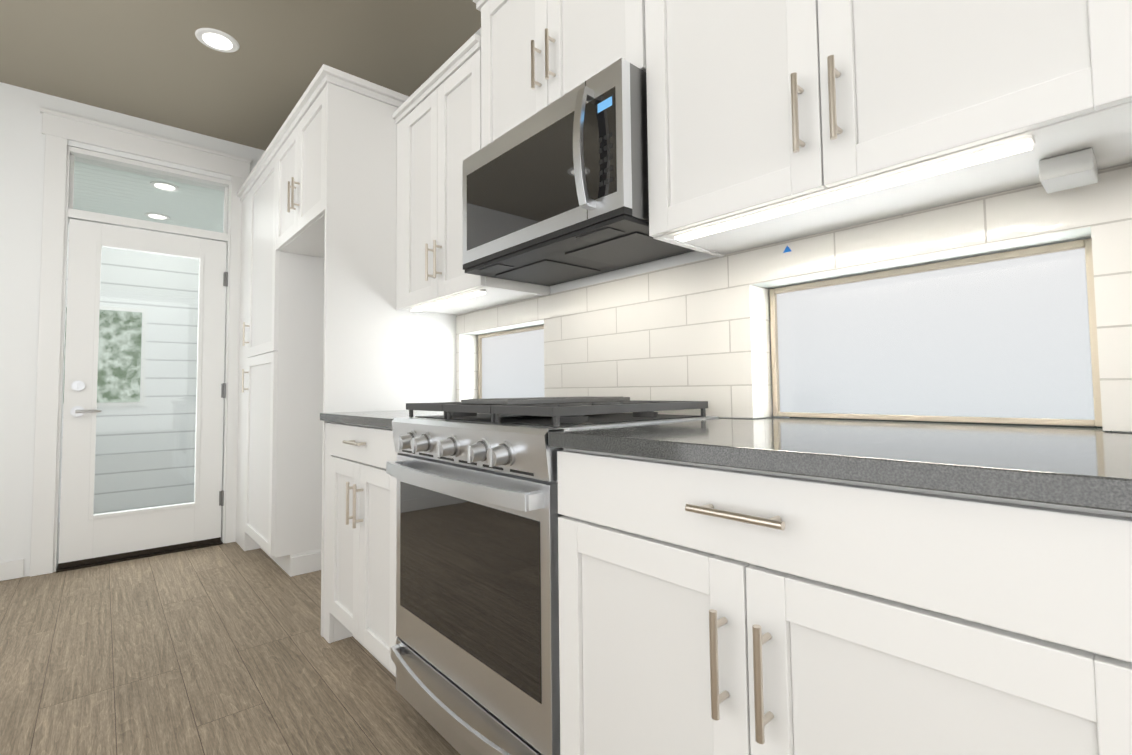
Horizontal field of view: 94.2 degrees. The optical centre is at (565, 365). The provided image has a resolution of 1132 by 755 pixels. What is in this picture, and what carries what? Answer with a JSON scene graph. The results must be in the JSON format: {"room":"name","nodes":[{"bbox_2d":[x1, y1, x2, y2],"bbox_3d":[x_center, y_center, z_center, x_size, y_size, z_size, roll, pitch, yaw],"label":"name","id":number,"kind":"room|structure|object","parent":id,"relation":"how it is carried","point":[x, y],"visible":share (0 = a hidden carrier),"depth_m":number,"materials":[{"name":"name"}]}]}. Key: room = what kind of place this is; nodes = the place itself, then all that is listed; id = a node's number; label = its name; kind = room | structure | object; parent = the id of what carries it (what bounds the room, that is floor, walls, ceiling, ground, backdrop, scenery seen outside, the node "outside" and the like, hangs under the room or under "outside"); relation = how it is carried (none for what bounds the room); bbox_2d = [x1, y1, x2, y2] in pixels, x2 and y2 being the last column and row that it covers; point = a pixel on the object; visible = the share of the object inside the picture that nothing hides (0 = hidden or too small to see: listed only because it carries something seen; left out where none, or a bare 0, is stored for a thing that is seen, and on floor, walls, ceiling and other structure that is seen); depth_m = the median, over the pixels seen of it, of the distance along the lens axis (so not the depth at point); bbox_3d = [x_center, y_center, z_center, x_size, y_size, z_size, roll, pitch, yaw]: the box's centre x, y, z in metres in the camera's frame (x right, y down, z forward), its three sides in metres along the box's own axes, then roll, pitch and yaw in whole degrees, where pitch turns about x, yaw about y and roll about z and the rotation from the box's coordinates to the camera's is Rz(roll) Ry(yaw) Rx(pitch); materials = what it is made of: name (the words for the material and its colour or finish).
{"room":"kitchen","nodes":[
{"label":"kitchen","id":0,"kind":"room"},
{"bbox_2d":[0,82,264,576],"bbox_3d":[-3.190,-0.203,2.915,3.599,2.843,0.160,2,-4,-41],"label":"wall","id":1,"kind":"structure","parent":0,"point":[22,147],"depth_m":2.95,"materials":[{"name":"white paint"}]},
{"bbox_2d":[0,559,23,580],"bbox_3d":[-3.043,1.114,2.854,3.394,0.098,0.013,2,-4,-41],"label":"baseboard","id":2,"kind":"structure","parent":1,"relation":"attached to","point":[13,569],"depth_m":2.87,"materials":[{"name":"white paint"}]},
{"bbox_2d":[56,541,222,572],"bbox_3d":[-2.639,1.176,3.302,0.797,0.010,0.188,2,-4,-41],"label":"door threshold sill","id":3,"kind":"structure","parent":1,"relation":"attached to","point":[133,558],"depth_m":3.20,"materials":[{"name":"brown metal"}]},
{"bbox_2d":[30,107,251,576],"bbox_3d":[-2.654,-0.139,3.363,1.057,2.645,0.188,2,-4,-41],"label":"door frame","id":4,"kind":"structure","parent":1,"relation":"attached to","point":[59,129],"depth_m":3.12,"materials":[{"name":"white paint"}]},
{"bbox_2d":[58,219,227,568],"bbox_3d":[-2.604,0.156,3.304,0.794,2.024,0.098,2,-4,-41],"label":"door","id":5,"kind":"structure","parent":1,"relation":"in","point":[87,535],"depth_m":3.24,"materials":[{"name":"white paint"}]},
{"bbox_2d":[0,542,459,754],"bbox_3d":[-0.584,1.039,0.080,3.820,0.060,7.830,2,-4,-41],"label":"floor","id":6,"kind":"structure","parent":0,"point":[225,649],"depth_m":1.91,"materials":[{"name":"brown wood"}]},
{"bbox_2d":[240,148,387,576],"bbox_3d":[-1.586,-0.010,3.332,0.627,2.360,0.700,2,-4,-41],"label":"tall cabinet","id":7,"kind":"object","parent":6,"relation":"on","point":[325,326],"depth_m":2.93,"materials":[{"name":"white paint"}]},
{"bbox_2d":[323,421,403,676],"bbox_3d":[-0.540,0.660,2.095,0.662,0.883,0.726,2,-4,-41],"label":"base cabinet","id":8,"kind":"object","parent":6,"relation":"on","point":[360,528],"visible":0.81,"depth_m":1.86,"materials":[{"name":"white paint"}]},
{"bbox_2d":[386,396,718,754],"bbox_3d":[-0.069,0.582,1.520,0.685,0.976,0.750,2,-4,-41],"label":"range","id":9,"kind":"object","parent":6,"relation":"on","point":[475,654],"visible":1,"depth_m":1.26,"materials":[{"name":"silver metal"}]},
{"bbox_2d":[557,448,1131,754],"bbox_3d":[0.489,0.594,0.929,0.662,0.883,0.858,2,-4,-41],"label":"base cabinet","id":10,"kind":"object","parent":6,"relation":"on","point":[705,609],"visible":1,"depth_m":0.67,"materials":[{"name":"white paint"}]},
{"bbox_2d":[320,410,1131,512],"bbox_3d":[0.036,0.170,1.543,0.740,0.030,2.355,2,-4,-41],"label":"countertop","id":11,"kind":"structure","parent":10,"relation":"on","point":[1081,467],"depth_m":0.73,"materials":[{"name":"grey stone"}]},
{"bbox_2d":[0,0,480,149],"bbox_3d":[-0.615,-1.761,0.210,3.820,0.060,7.830,2,-4,-41],"label":"ceiling","id":12,"kind":"structure","parent":0,"point":[157,61],"depth_m":2.69,"materials":[{"name":"beige paint"}]},
{"bbox_2d":[195,28,238,52],"bbox_3d":[-1.722,-1.603,2.601,0.184,0.007,0.184,2,-4,-41],"label":"recessed light","id":13,"kind":"object","parent":12,"relation":"in","point":[217,40],"visible":1,"depth_m":2.59,"materials":[{"name":"white paint"}]},
{"bbox_2d":[422,28,1131,432],"bbox_3d":[0.751,-0.321,1.334,0.220,2.843,7.830,2,-4,-41],"label":"wall","id":14,"kind":"structure","parent":0,"point":[648,266],"depth_m":1.69,"materials":[{"name":"white paint"}]},
{"bbox_2d":[272,72,405,267],"bbox_3d":[-1.082,-0.932,2.790,0.627,0.580,0.856,2,-4,-41],"label":"upper cabinet","id":15,"kind":"object","parent":14,"relation":"attached to","point":[334,164],"depth_m":2.38,"materials":[{"name":"white paint"}]},
{"bbox_2d":[392,34,549,315],"bbox_3d":[-0.441,-0.718,2.260,0.357,0.930,0.726,2,-4,-41],"label":"upper cabinet","id":16,"kind":"object","parent":14,"relation":"attached to","point":[436,115],"visible":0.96,"depth_m":2.13,"materials":[{"name":"white paint"}]},
{"bbox_2d":[478,325,544,398],"bbox_3d":[-0.211,0.014,2.421,0.040,0.362,0.658,2,-4,-41],"label":"window","id":17,"kind":"structure","parent":14,"relation":"in","point":[510,363],"depth_m":2.46,"materials":[{"name":"white glass"}]},
{"bbox_2d":[473,0,645,148],"bbox_3d":[0.049,-1.048,1.716,0.357,0.634,0.799,2,-4,-41],"label":"upper cabinet","id":18,"kind":"object","parent":14,"relation":"attached to","point":[537,56],"visible":0.5,"depth_m":1.62,"materials":[{"name":"white paint"}]},
{"bbox_2d":[463,58,694,285],"bbox_3d":[0.017,-0.527,1.659,0.454,0.399,0.750,2,-4,-41],"label":"microwave","id":19,"kind":"object","parent":18,"relation":"attached to","point":[555,192],"visible":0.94,"depth_m":1.47,"materials":[{"name":"silver metal"}]},
{"bbox_2d":[456,163,1131,431],"bbox_3d":[0.277,-0.070,1.759,0.104,0.460,2.370,2,-4,-41],"label":"tile backsplash","id":20,"kind":"structure","parent":14,"relation":"attached to","point":[696,331],"depth_m":1.45,"materials":[{"name":"white tile"}]},
{"bbox_2d":[645,0,1131,256],"bbox_3d":[0.589,-0.777,1.093,0.357,0.944,0.860,2,-4,-41],"label":"upper cabinet","id":21,"kind":"object","parent":14,"relation":"attached to","point":[769,122],"visible":1,"depth_m":0.97,"materials":[{"name":"white paint"}]},
{"bbox_2d":[1039,148,1097,193],"bbox_3d":[0.853,-0.329,0.893,0.090,0.036,0.065,2,-4,-41],"label":"electrical outlet box","id":22,"kind":"object","parent":21,"relation":"attached to","point":[1069,171],"visible":1,"depth_m":0.87,"materials":[{"name":"grey plastic"}]},
{"bbox_2d":[769,238,1101,426],"bbox_3d":[0.814,-0.051,1.260,0.040,0.362,0.658,2,-4,-41],"label":"window","id":23,"kind":"structure","parent":14,"relation":"in","point":[1008,337],"depth_m":1.19,"materials":[{"name":"white glass"}]},
{"bbox_3d":[-3.735,1.298,3.938,6.000,0.090,2.200,2,-4,-41],"label":"ground","id":24,"kind":"structure","parent":0,"visible":0},
{"bbox_2d":[59,223,198,521],"bbox_3d":[-4.127,-0.291,4.436,6.000,3.320,0.171,2,-4,-41],"label":"siding","id":25,"kind":"object","parent":24,"relation":"on","point":[127,258],"depth_m":4.67,"materials":[{"name":"white paint"}]},
{"bbox_2d":[73,157,223,232],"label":"transom window","id":26,"kind":"structure","parent":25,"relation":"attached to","point":[167,211],"depth_m":4.04,"materials":[{"name":"clear glass"}]},
{"bbox_2d":[144,212,169,219],"bbox_3d":[-3.436,-1.255,4.426,0.170,0.010,0.170,2,-4,-41],"label":"recessed light","id":27,"kind":"object","parent":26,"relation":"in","point":[149,215],"depth_m":4.41,"materials":[{"name":"white paint"}]},
{"bbox_2d":[150,181,178,190],"bbox_3d":[-2.888,-1.290,3.790,0.170,0.010,0.170,2,-4,-41],"label":"recessed light","id":28,"kind":"object","parent":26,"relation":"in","point":[163,187],"depth_m":3.78,"materials":[{"name":"white paint"}]}
]}

